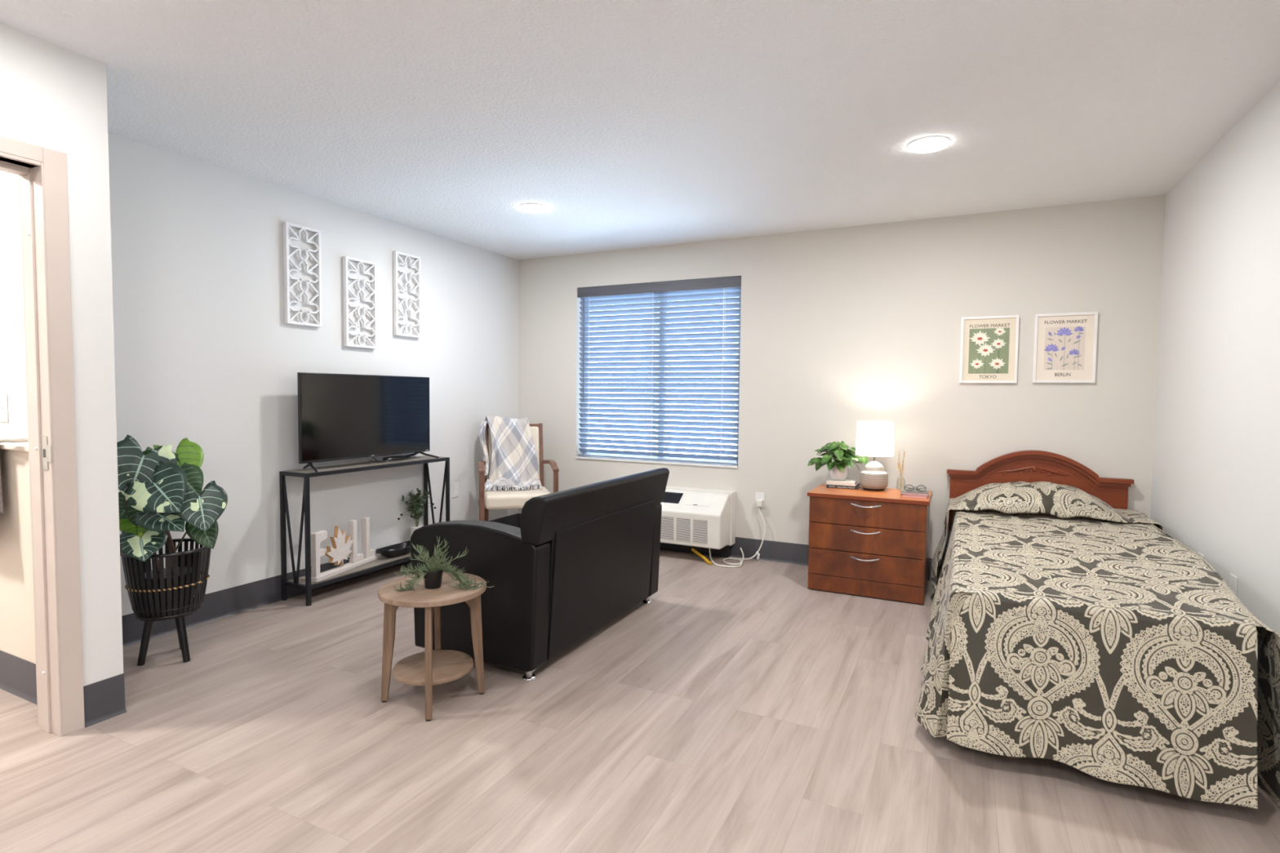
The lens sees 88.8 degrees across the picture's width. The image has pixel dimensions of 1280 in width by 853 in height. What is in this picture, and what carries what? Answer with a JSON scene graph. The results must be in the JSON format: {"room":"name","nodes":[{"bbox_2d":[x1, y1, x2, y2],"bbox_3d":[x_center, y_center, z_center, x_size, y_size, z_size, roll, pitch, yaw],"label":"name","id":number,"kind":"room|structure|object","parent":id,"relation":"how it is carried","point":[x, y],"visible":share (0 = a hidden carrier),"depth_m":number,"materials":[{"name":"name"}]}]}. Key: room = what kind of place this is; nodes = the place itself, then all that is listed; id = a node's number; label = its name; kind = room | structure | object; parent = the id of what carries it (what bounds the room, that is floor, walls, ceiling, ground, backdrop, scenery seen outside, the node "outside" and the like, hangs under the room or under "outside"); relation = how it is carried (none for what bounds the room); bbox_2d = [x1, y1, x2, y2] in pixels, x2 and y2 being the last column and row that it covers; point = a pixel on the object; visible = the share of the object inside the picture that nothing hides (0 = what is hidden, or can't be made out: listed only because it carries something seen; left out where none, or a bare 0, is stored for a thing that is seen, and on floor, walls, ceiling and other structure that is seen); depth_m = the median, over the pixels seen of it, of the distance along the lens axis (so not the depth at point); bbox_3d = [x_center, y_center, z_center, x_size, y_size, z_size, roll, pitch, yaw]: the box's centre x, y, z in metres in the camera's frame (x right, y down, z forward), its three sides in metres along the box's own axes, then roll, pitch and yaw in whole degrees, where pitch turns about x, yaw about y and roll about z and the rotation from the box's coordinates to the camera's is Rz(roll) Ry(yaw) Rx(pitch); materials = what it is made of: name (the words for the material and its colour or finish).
{"room":"studio apartment","nodes":[
{"label":"studio apartment","id":0,"kind":"room"},
{"bbox_2d":[0,170,35,664],"bbox_3d":[-3.116,-0.153,2.970,2.200,2.440,0.100,2,3,26],"label":"wall","id":1,"kind":"structure","parent":0,"point":[12,356],"depth_m":2.59,"materials":[{"name":"white paint"}]},
{"bbox_2d":[0,393,8,422],"bbox_3d":[-2.588,-0.077,2.647,0.072,0.116,0.018,2,3,26],"label":"light switch","id":2,"kind":"object","parent":1,"relation":"attached to","point":[3,397],"visible":1,"depth_m":2.64,"materials":[{"name":"white plastic"}]},
{"bbox_2d":[0,438,27,442],"bbox_3d":[-2.661,0.045,2.656,0.636,0.052,0.076,2,3,26],"label":"towel bar","id":3,"kind":"object","parent":1,"relation":"attached to","point":[2,440],"visible":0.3,"depth_m":2.52,"materials":[{"name":"metal"}]},
{"bbox_2d":[0,458,3,514],"bbox_3d":[-2.726,0.242,2.662,0.436,0.424,0.056,2,3,26],"label":"bath towel","id":4,"kind":"object","parent":3,"relation":"hanging from","point":[1,488],"visible":1,"depth_m":2.60,"materials":[{"name":"fabric"}]},
{"bbox_2d":[0,443,28,451],"bbox_3d":[-3.149,0.060,2.920,2.198,0.018,0.034,2,3,26],"label":"trim","id":5,"kind":"structure","parent":1,"relation":"attached to","point":[2,446],"depth_m":2.56,"materials":[{"name":"beige paint"}]},
{"bbox_2d":[0,448,35,663],"bbox_3d":[-3.148,0.493,2.952,2.198,0.850,0.012,2,3,26],"label":"wall","id":6,"kind":"structure","parent":1,"relation":"attached to","point":[17,633],"depth_m":2.63,"materials":[{"name":"beige paint"}]},
{"bbox_2d":[0,650,37,705],"bbox_3d":[-3.159,0.993,2.963,2.198,0.150,0.016,2,3,26],"label":"baseboard","id":7,"kind":"structure","parent":1,"relation":"attached to","point":[18,677],"depth_m":2.65,"materials":[{"name":"grey rubber"}]},
{"bbox_2d":[0,22,127,728],"bbox_3d":[-2.786,-0.054,0.976,0.158,2.440,3.390,2,3,26],"label":"wall","id":8,"kind":"structure","parent":0,"point":[53,96],"depth_m":2.39,"materials":[{"name":"white paint"}]},
{"bbox_2d":[0,135,84,737],"bbox_3d":[-2.355,0.091,1.909,0.207,2.070,1.081,2,3,26],"label":"door frame","id":9,"kind":"structure","parent":8,"relation":"in","point":[42,188],"depth_m":2.31,"materials":[{"name":"beige paint"}]},
{"bbox_2d":[107,132,518,616],"bbox_3d":[-1.908,-0.213,4.458,0.150,2.440,3.638,2,3,26],"label":"wall","id":10,"kind":"structure","parent":0,"point":[206,353],"depth_m":3.80,"materials":[{"name":"white paint"}]},
{"bbox_2d":[282,221,322,327],"bbox_3d":[-2.035,-0.908,3.946,0.031,0.592,0.231,2,3,26],"label":"wall panel","id":11,"kind":"object","parent":10,"relation":"attached to","point":[286,226],"visible":1,"depth_m":3.93,"materials":[{"name":"white wood"}]},
{"bbox_2d":[121,513,518,647],"bbox_3d":[-1.878,0.936,4.409,0.016,0.150,3.488,2,3,26],"label":"baseboard","id":12,"kind":"structure","parent":10,"relation":"attached to","point":[226,602],"depth_m":3.63,"materials":[{"name":"grey rubber"}]},
{"bbox_2d":[342,255,377,348],"bbox_3d":[-1.851,-0.813,4.326,0.031,0.578,0.245,2,3,26],"label":"wall panel","id":13,"kind":"object","parent":10,"relation":"attached to","point":[346,260],"visible":1,"depth_m":4.31,"materials":[{"name":"white wood"}]},
{"bbox_2d":[392,250,421,337],"bbox_3d":[-1.669,-0.940,4.687,0.031,0.587,0.233,2,3,26],"label":"wall panel","id":14,"kind":"object","parent":10,"relation":"attached to","point":[396,254],"visible":1,"depth_m":4.67,"materials":[{"name":"white wood"}]},
{"bbox_2d":[452,482,458,497],"bbox_3d":[-1.473,0.506,5.213,0.007,0.116,0.072,2,3,26],"label":"wall outlet","id":15,"kind":"object","parent":10,"relation":"attached to","point":[455,486],"visible":1,"depth_m":5.21,"materials":[{"name":"white plastic"}]},
{"bbox_2d":[0,0,1279,259],"bbox_3d":[-1.149,-1.365,2.141,6.388,0.100,7.028,2,3,26],"label":"ceiling","id":16,"kind":"structure","parent":0,"point":[636,123],"depth_m":2.66,"materials":[{"name":"white paint"}]},
{"bbox_2d":[519,203,548,213],"bbox_3d":[-0.683,-1.400,4.205,0.188,0.020,0.188,2,3,26],"label":"recessed light","id":17,"kind":"object","parent":16,"relation":"in","point":[527,207],"visible":1,"depth_m":4.17,"materials":[{"name":"white plastic"}]},
{"bbox_2d":[906,135,950,152],"bbox_3d":[1.363,-1.326,3.087,0.188,0.020,0.188,2,3,26],"label":"recessed light","id":18,"kind":"object","parent":16,"relation":"in","point":[934,143],"visible":1,"depth_m":3.05,"materials":[{"name":"white plastic"}]},
{"bbox_2d":[0,549,1279,852],"bbox_3d":[-1.173,1.171,2.264,6.388,0.100,7.028,2,3,26],"label":"floor","id":19,"kind":"structure","parent":0,"point":[748,708],"depth_m":2.24,"materials":[{"name":"wood"}]},
{"bbox_2d":[116,434,227,666],"bbox_3d":[-2.150,0.556,2.956,0.466,1.048,0.401,3,4,41],"label":"potted plant","id":20,"kind":"object","parent":19,"relation":"on","point":[160,488],"visible":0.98,"depth_m":2.90,"materials":[{"name":"green plant"}]},
{"bbox_2d":[120,537,211,621],"bbox_3d":[-2.179,0.706,3.019,0.352,0.308,0.352,2,3,26],"label":"basket","id":21,"kind":"object","parent":20,"relation":"on","point":[160,593],"depth_m":2.92,"materials":[{"name":"black wicker"}]},
{"bbox_2d":[279,455,449,606],"bbox_3d":[-1.764,0.630,4.340,0.236,0.771,1.170,2,3,26],"label":"console table","id":22,"kind":"object","parent":19,"relation":"on","point":[303,582],"visible":0.72,"depth_m":3.90,"materials":[{"name":"black metal"}]},
{"bbox_2d":[311,517,381,582],"bbox_3d":[-1.862,0.757,4.160,0.060,0.301,0.615,1,3,13],"label":"word sign","id":23,"kind":"object","parent":22,"relation":"on","point":[343,545],"visible":0.98,"depth_m":4.09,"materials":[{"name":"white wood"}]},
{"bbox_2d":[287,552,410,584],"bbox_3d":[-1.766,0.907,4.354,0.192,0.017,1.126,2,3,26],"label":"shelf","id":24,"kind":"object","parent":22,"relation":"attached to","point":[382,562],"depth_m":4.15,"materials":[{"name":"grey wood"}]},
{"bbox_2d":[297,372,439,472],"bbox_3d":[-1.764,-0.046,4.286,0.223,0.583,1.034,2,3,26],"label":"television","id":25,"kind":"object","parent":22,"relation":"on","point":[341,416],"visible":0.98,"depth_m":4.19,"materials":[{"name":"black plastic"}]},
{"bbox_2d":[368,455,411,464],"bbox_3d":[-1.707,0.213,4.420,0.076,0.048,0.374,2,3,26],"label":"cable","id":26,"kind":"object","parent":22,"relation":"on","point":[402,457],"visible":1,"depth_m":4.43,"materials":[{"name":"black plastic"}]},
{"bbox_2d":[376,540,410,558],"bbox_3d":[-1.679,0.856,4.532,0.144,0.073,0.313,2,3,26],"label":"serving dish","id":27,"kind":"object","parent":22,"relation":"on","point":[404,548],"visible":0.8,"depth_m":4.50,"materials":[{"name":"black ceramic"}]},
{"bbox_2d":[397,488,435,540],"bbox_3d":[-1.635,0.663,4.730,0.154,0.436,0.364,2,3,26],"label":"plant","id":28,"kind":"object","parent":22,"relation":"on","point":[416,505],"visible":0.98,"depth_m":4.73,"materials":[{"name":"green plant"}]},
{"bbox_2d":[377,572,486,721],"bbox_3d":[-0.839,0.875,2.656,0.420,0.462,0.420,2,3,33],"label":"side table","id":29,"kind":"object","parent":19,"relation":"on","point":[429,668],"visible":0.91,"depth_m":2.61,"materials":[{"name":"brown wood"}]},
{"bbox_2d":[392,649,473,685],"bbox_3d":[-0.840,0.979,2.661,0.314,0.018,0.314,2,3,33],"label":"shelf","id":30,"kind":"object","parent":29,"relation":"attached to","point":[448,665],"depth_m":2.63,"materials":[{"name":"brown wood"}]},
{"bbox_2d":[393,536,494,591],"bbox_3d":[-0.791,0.550,2.605,0.360,0.192,0.264,2,3,26],"label":"potted succulent","id":31,"kind":"object","parent":29,"relation":"on","point":[432,575],"visible":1,"depth_m":2.61,"materials":[{"name":"green plant"}]},
{"bbox_2d":[422,567,443,589],"bbox_3d":[-0.831,0.609,2.624,0.078,0.071,0.078,2,3,26],"label":"pot","id":32,"kind":"object","parent":31,"relation":"on","point":[433,575],"depth_m":2.60,"materials":[{"name":"black plastic"}]},
{"bbox_2d":[476,422,559,521],"bbox_3d":[-0.979,0.484,5.172,0.594,0.997,0.569,0,3,-16],"label":"armchair","id":33,"kind":"object","parent":19,"relation":"on","point":[503,499],"visible":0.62,"depth_m":4.98,"materials":[{"name":"brown wood"}]},
{"bbox_2d":[480,414,542,490],"bbox_3d":[-1.050,0.198,5.268,0.455,0.577,0.478,0,3,-20],"label":"throw blanket","id":34,"kind":"object","parent":33,"relation":"on","point":[514,462],"visible":0.97,"depth_m":5.27,"materials":[{"name":"fabric"}]},
{"bbox_2d":[410,467,669,681],"bbox_3d":[-0.456,0.664,3.484,0.768,0.810,1.294,2,3,26],"label":"sofa","id":35,"kind":"object","parent":19,"relation":"on","point":[578,559],"visible":0.88,"depth_m":2.96,"materials":[{"name":"black leather"}]},
{"bbox_2d":[659,485,736,557],"bbox_3d":[0.183,0.740,5.139,1.074,0.504,0.338,2,3,26],"label":"air conditioner","id":36,"kind":"object","parent":19,"relation":"on","point":[700,519],"visible":0.42,"depth_m":4.91,"materials":[{"name":"beige plastic"}]},
{"bbox_2d":[660,514,673,540],"bbox_3d":[0.202,0.761,4.944,0.112,0.185,0.002,2,3,26],"label":"grille","id":37,"kind":"object","parent":36,"relation":"attached to","point":[667,520],"depth_m":4.94,"materials":[{"name":"beige plastic"}]},
{"bbox_2d":[662,492,681,503],"bbox_3d":[0.049,0.544,5.135,0.590,0.071,0.098,2,3,26],"label":"control panel","id":38,"kind":"object","parent":36,"relation":"attached to","point":[669,497],"depth_m":5.03,"materials":[{"name":"plastic"}]},
{"bbox_2d":[675,515,690,542],"bbox_3d":[0.323,0.765,4.884,0.112,0.185,0.002,2,3,26],"label":"grille","id":39,"kind":"object","parent":36,"relation":"attached to","point":[682,522],"depth_m":4.88,"materials":[{"name":"beige plastic"}]},
{"bbox_2d":[693,517,707,543],"bbox_3d":[0.444,0.769,4.825,0.112,0.185,0.002,2,3,26],"label":"grille","id":40,"kind":"object","parent":36,"relation":"attached to","point":[700,524],"depth_m":4.82,"materials":[{"name":"beige plastic"}]},
{"bbox_2d":[691,547,711,564],"bbox_3d":[0.459,0.971,4.886,0.026,0.081,0.226,-1,3,-32],"label":"hose","id":41,"kind":"object","parent":19,"relation":"on","point":[695,551],"visible":1,"depth_m":4.87,"materials":[{"name":"plastic"}]},
{"bbox_2d":[708,499,765,567],"bbox_3d":[0.740,0.785,4.843,0.415,0.459,0.245,0,3,-9],"label":"power cord","id":42,"kind":"object","parent":19,"relation":"on","point":[759,502],"visible":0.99,"depth_m":4.90,"materials":[{"name":"beige plastic"}]},
{"bbox_2d":[807,484,932,604],"bbox_3d":[1.485,0.737,4.233,0.713,0.630,0.497,2,3,26],"label":"nightstand","id":43,"kind":"object","parent":19,"relation":"on","point":[864,543],"visible":0.98,"depth_m":4.04,"materials":[{"name":"brown wood"}]},
{"bbox_2d":[826,483,860,489],"bbox_3d":[1.380,0.401,4.430,0.205,0.021,0.171,2,3,23],"label":"book","id":44,"kind":"object","parent":43,"relation":"on","point":[856,486],"visible":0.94,"depth_m":4.36,"materials":[{"name":"paper"}]},
{"bbox_2d":[826,478,857,486],"bbox_3d":[1.369,0.378,4.429,0.185,0.024,0.150,2,3,25],"label":"book","id":45,"kind":"object","parent":44,"relation":"on","point":[846,482],"visible":0.99,"depth_m":4.38,"materials":[{"name":"paper"}]},
{"bbox_2d":[807,440,867,480],"bbox_3d":[1.340,0.231,4.436,0.300,0.269,0.323,-1,3,-30],"label":"plant","id":46,"kind":"object","parent":45,"relation":"on","point":[842,455],"visible":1,"depth_m":4.40,"materials":[{"name":"green plant"}]},
{"bbox_2d":[855,420,893,491],"bbox_3d":[1.548,0.192,4.316,0.242,0.452,0.242,2,3,26],"label":"table lamp","id":47,"kind":"object","parent":43,"relation":"on","point":[874,439],"visible":1,"depth_m":4.24,"materials":[{"name":"white fabric"}]},
{"bbox_2d":[896,449,906,490],"bbox_3d":[1.723,0.285,4.312,0.056,0.267,0.054,2,3,26],"label":"bottle vase","id":48,"kind":"object","parent":43,"relation":"on","point":[899,461],"visible":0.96,"depth_m":4.31,"materials":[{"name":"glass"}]},
{"bbox_2d":[901,493,929,498],"bbox_3d":[1.703,0.425,4.038,0.145,0.016,0.115,2,3,30],"label":"book","id":49,"kind":"object","parent":43,"relation":"on","point":[903,495],"visible":0.62,"depth_m":3.99,"materials":[{"name":"paper"}]},
{"bbox_2d":[900,488,928,495],"bbox_3d":[1.700,0.409,4.050,0.158,0.015,0.120,2,3,21],"label":"book","id":50,"kind":"object","parent":49,"relation":"on","point":[915,492],"visible":1,"depth_m":4.01,"materials":[{"name":"paper"}]},
{"bbox_2d":[904,484,926,492],"bbox_3d":[1.707,0.380,4.059,0.127,0.040,0.066,1,3,18],"label":"eyeglasses","id":51,"kind":"object","parent":50,"relation":"on","point":[912,489],"visible":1,"depth_m":4.04,"materials":[{"name":"black plastic"}]},
{"bbox_2d":[946,449,1260,692],"bbox_3d":[1.993,0.651,3.136,1.003,0.917,2.272,2,3,26],"label":"bed","id":52,"kind":"object","parent":19,"relation":"on","point":[1030,465],"visible":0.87,"depth_m":4.09,"materials":[{"name":"brown wood"}]},
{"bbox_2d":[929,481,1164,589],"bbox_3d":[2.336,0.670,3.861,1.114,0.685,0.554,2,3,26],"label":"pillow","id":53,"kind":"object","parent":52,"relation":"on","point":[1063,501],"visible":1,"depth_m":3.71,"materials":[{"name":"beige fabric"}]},
{"bbox_2d":[915,508,1279,808],"bbox_3d":[1.931,0.812,3.043,1.084,0.580,2.407,2,3,26],"label":"bedspread","id":54,"kind":"object","parent":52,"relation":"on","point":[1104,650],"visible":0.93,"depth_m":2.12,"materials":[{"name":"fabric"}]},
{"bbox_2d":[518,194,1165,559],"bbox_3d":[1.010,-0.209,4.964,4.638,2.440,0.150,2,3,26],"label":"wall","id":55,"kind":"structure","parent":0,"point":[841,327],"depth_m":4.50,"materials":[{"name":"white paint"}]},
{"bbox_2d":[575,301,739,468],"bbox_3d":[0.137,-0.437,5.376,1.459,1.470,0.157,2,3,26],"label":"window","id":56,"kind":"structure","parent":55,"relation":"in","point":[735,466],"depth_m":5.39,"materials":[{"name":"plastic"}]},
{"bbox_2d":[577,275,741,465],"bbox_3d":[0.124,-0.448,5.350,1.455,1.447,0.073,2,3,26],"label":"window blind","id":57,"kind":"object","parent":56,"relation":"attached to","point":[693,293],"visible":0.9,"depth_m":5.32,"materials":[{"name":"white plastic"}]},
{"bbox_2d":[518,513,941,580],"bbox_3d":[0.962,0.938,4.944,4.638,0.150,0.016,2,3,26],"label":"baseboard","id":58,"kind":"structure","parent":55,"relation":"attached to","point":[773,551],"depth_m":4.93,"materials":[{"name":"grey rubber"}]},
{"bbox_2d":[755,492,764,508],"bbox_3d":[0.910,0.560,4.959,0.072,0.116,0.007,2,3,26],"label":"wall outlet","id":59,"kind":"object","parent":55,"relation":"attached to","point":[758,495],"visible":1,"depth_m":4.96,"materials":[{"name":"white plastic"}]},
{"bbox_2d":[959,315,1019,382],"bbox_3d":[2.261,-0.498,4.238,0.330,0.432,0.021,2,3,26],"label":"framed poster","id":60,"kind":"object","parent":55,"relation":"attached to","point":[988,351],"visible":1,"depth_m":4.24,"materials":[{"name":"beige paper"}]},
{"bbox_2d":[969,327,1006,368],"bbox_3d":[2.254,-0.507,4.239,0.216,0.277,0.001,2,3,26],"label":"print","id":61,"kind":"object","parent":60,"relation":"attached to","point":[988,345],"depth_m":4.24,"materials":[{"name":"green paper"}]},
{"bbox_2d":[1032,311,1097,382],"bbox_3d":[2.633,-0.487,4.054,0.328,0.431,0.021,2,3,26],"label":"framed poster","id":62,"kind":"object","parent":55,"relation":"attached to","point":[1064,344],"visible":1,"depth_m":4.05,"materials":[{"name":"paper"}]},
{"bbox_2d":[1044,343,1058,351],"bbox_3d":[2.572,-0.494,4.083,0.084,0.051,0.001,2,3,26],"label":"flower","id":63,"kind":"object","parent":62,"relation":"attached to","point":[1047,347],"depth_m":4.08,"materials":[{"name":"purple paper"}]},
{"bbox_2d":[1056,327,1072,335],"bbox_3d":[2.630,-0.590,4.050,0.090,0.055,0.001,2,3,26],"label":"flower","id":64,"kind":"object","parent":62,"relation":"attached to","point":[1060,331],"depth_m":4.05,"materials":[{"name":"purple paper"}]},
{"bbox_2d":[1046,330,1083,369],"bbox_3d":[2.634,-0.477,4.053,0.194,0.253,0.001,2,3,26],"label":"print","id":65,"kind":"object","parent":62,"relation":"attached to","point":[1064,348],"depth_m":4.05},
{"bbox_2d":[1068,348,1079,355],"bbox_3d":[2.679,-0.461,4.032,0.064,0.039,0.001,2,3,26],"label":"flower","id":66,"kind":"object","parent":62,"relation":"attached to","point":[1071,351],"depth_m":4.03,"materials":[{"name":"purple paper"}]},
{"bbox_2d":[1073,326,1084,331],"bbox_3d":[2.698,-0.601,4.016,0.056,0.034,0.001,2,3,26],"label":"flower","id":67,"kind":"object","parent":62,"relation":"on","point":[1075,328],"depth_m":4.02,"materials":[{"name":"purple paper"}]},
{"bbox_2d":[1150,80,1279,635],"bbox_3d":[1.636,-0.003,0.826,0.150,2.440,7.028,2,3,26],"label":"wall","id":68,"kind":"structure","parent":0,"point":[1215,477],"depth_m":2.85,"materials":[{"name":"white paint"}]},
{"bbox_2d":[1229,573,1237,595],"bbox_3d":[2.445,0.672,2.695,0.007,0.116,0.072,2,3,26],"label":"wall outlet","id":69,"kind":"object","parent":68,"relation":"attached to","point":[1233,580],"visible":0.63,"depth_m":2.68,"materials":[{"name":"white plastic"}]},
{"bbox_2d":[1231,580,1234,588],"bbox_3d":[2.443,0.652,2.695,0.002,0.028,0.032,2,3,26],"label":"socket","id":70,"kind":"object","parent":69,"relation":"attached to","point":[1232,581],"depth_m":2.69,"materials":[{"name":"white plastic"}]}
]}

